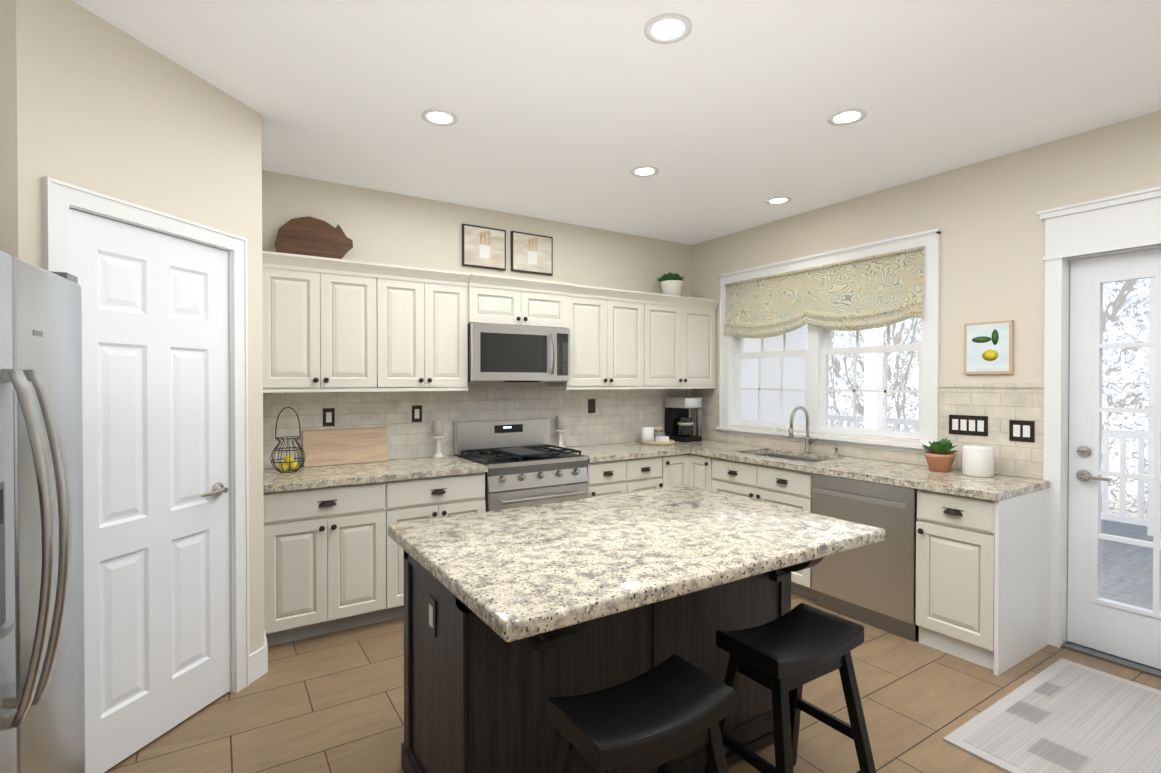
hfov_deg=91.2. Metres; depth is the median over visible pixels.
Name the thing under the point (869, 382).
porch deck
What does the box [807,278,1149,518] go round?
backdrop
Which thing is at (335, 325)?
upper cabinet
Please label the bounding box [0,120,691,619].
wall
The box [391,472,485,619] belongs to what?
base cabinet
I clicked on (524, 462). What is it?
range
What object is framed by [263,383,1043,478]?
tile backsplash
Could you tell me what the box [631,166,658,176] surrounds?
recessed light
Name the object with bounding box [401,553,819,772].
kitchen island
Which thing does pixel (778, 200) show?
recessed light
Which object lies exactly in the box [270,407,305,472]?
basket
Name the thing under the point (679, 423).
coffee maker
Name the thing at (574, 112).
ceiling
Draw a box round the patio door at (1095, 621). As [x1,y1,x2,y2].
[1067,248,1160,668]
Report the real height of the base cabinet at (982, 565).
0.854 m
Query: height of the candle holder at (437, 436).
0.264 m
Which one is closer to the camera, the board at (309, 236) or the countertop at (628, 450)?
the board at (309, 236)
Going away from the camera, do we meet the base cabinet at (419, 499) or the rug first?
the rug
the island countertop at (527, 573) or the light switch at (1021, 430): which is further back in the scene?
the light switch at (1021, 430)
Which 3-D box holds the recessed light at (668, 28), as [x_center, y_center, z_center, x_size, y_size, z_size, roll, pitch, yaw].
[0.324,-1.321,2.103,0.175,0.006,0.175,0,1,-39]
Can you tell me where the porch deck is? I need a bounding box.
[741,277,1155,609]
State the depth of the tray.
4.88 m
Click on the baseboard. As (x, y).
(262, 652)
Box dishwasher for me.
[812,473,918,641]
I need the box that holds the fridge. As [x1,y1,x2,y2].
[0,250,84,772]
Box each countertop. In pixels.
[263,455,487,492]
[388,485,884,644]
[552,442,686,462]
[675,439,1049,500]
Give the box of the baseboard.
[257,630,267,675]
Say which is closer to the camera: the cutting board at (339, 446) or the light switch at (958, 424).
the light switch at (958, 424)
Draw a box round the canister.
[962,445,993,476]
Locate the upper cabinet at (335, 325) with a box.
[262,251,718,392]
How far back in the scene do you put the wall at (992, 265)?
3.38 m
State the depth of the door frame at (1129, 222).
3.06 m
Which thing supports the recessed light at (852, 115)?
in the ceiling
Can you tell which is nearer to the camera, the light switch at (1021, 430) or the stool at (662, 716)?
the stool at (662, 716)
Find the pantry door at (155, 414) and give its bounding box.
[69,209,229,772]
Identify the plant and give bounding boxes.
[657,272,684,295]
[922,438,959,471]
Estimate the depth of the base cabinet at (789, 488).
3.92 m
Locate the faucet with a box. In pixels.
[789,406,839,455]
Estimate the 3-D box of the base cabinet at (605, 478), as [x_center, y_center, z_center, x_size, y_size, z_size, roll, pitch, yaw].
[0.033,0.968,4.432,0.350,0.854,0.633,0,1,-33]
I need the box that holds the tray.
[639,427,674,444]
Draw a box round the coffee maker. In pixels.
[665,397,701,441]
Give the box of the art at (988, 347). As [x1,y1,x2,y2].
[964,320,1013,373]
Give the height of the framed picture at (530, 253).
0.308 m
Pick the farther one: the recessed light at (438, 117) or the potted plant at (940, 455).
the potted plant at (940, 455)
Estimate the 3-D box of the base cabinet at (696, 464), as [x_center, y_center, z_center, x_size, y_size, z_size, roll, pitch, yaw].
[1.200,0.965,4.663,0.632,0.854,0.270,0,1,-33]
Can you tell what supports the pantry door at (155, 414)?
in the wall at (248, 201)
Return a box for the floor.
[104,592,1160,772]
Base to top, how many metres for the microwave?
0.402 m
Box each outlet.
[323,408,334,426]
[412,405,421,421]
[588,399,594,412]
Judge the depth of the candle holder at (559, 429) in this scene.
4.54 m
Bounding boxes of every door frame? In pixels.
[42,177,249,692]
[1037,186,1160,677]
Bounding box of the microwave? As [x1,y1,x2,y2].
[468,323,569,381]
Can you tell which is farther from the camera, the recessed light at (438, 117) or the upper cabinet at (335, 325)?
the upper cabinet at (335, 325)
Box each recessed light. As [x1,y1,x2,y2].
[421,109,457,125]
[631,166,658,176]
[644,13,691,43]
[766,196,790,204]
[827,108,866,125]
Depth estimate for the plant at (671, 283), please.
5.00 m
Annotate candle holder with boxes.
[432,420,444,457]
[555,416,565,448]
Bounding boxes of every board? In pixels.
[274,216,352,258]
[302,427,387,466]
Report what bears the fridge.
on the floor
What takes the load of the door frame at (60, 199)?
attached to the wall at (248, 201)
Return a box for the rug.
[943,658,1160,772]
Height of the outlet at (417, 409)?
0.118 m
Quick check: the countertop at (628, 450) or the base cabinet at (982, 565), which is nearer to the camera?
the base cabinet at (982, 565)
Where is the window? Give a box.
[716,228,941,452]
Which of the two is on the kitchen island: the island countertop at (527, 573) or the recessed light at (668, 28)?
the island countertop at (527, 573)
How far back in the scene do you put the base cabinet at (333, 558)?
3.15 m
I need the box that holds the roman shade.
[723,246,923,337]
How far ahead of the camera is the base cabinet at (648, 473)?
4.37 m
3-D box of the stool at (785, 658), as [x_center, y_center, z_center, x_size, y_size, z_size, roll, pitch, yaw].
[0.688,1.104,1.866,0.480,0.628,0.380,0,1,-33]
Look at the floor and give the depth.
2.47 m
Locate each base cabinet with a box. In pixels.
[263,481,390,646]
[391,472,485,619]
[587,459,630,497]
[631,456,666,492]
[667,454,686,487]
[687,454,706,489]
[707,455,814,599]
[916,488,1049,675]
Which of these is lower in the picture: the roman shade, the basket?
the basket
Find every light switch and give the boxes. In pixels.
[949,415,987,435]
[1009,420,1034,441]
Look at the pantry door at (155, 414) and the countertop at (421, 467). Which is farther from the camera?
the countertop at (421, 467)
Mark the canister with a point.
(977, 460)
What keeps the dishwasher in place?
on the floor
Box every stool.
[546,654,735,772]
[704,603,875,772]
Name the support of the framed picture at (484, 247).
attached to the wall at (248, 201)
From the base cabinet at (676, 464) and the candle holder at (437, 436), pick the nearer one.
the candle holder at (437, 436)
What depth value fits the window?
4.21 m
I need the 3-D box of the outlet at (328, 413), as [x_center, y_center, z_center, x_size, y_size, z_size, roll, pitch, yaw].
[-1.645,0.201,3.718,0.072,0.118,0.007,0,1,-33]
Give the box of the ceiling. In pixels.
[72,0,1160,244]
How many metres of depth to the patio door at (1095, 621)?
3.00 m
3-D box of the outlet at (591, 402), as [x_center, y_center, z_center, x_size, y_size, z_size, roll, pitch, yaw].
[0.096,0.166,4.829,0.072,0.118,0.007,0,1,-33]
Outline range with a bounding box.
[454,419,588,511]
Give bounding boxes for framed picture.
[462,224,505,270]
[511,231,552,275]
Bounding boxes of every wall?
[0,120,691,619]
[692,110,1160,479]
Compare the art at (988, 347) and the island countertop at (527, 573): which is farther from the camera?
the art at (988, 347)
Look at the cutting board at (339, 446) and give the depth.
3.72 m

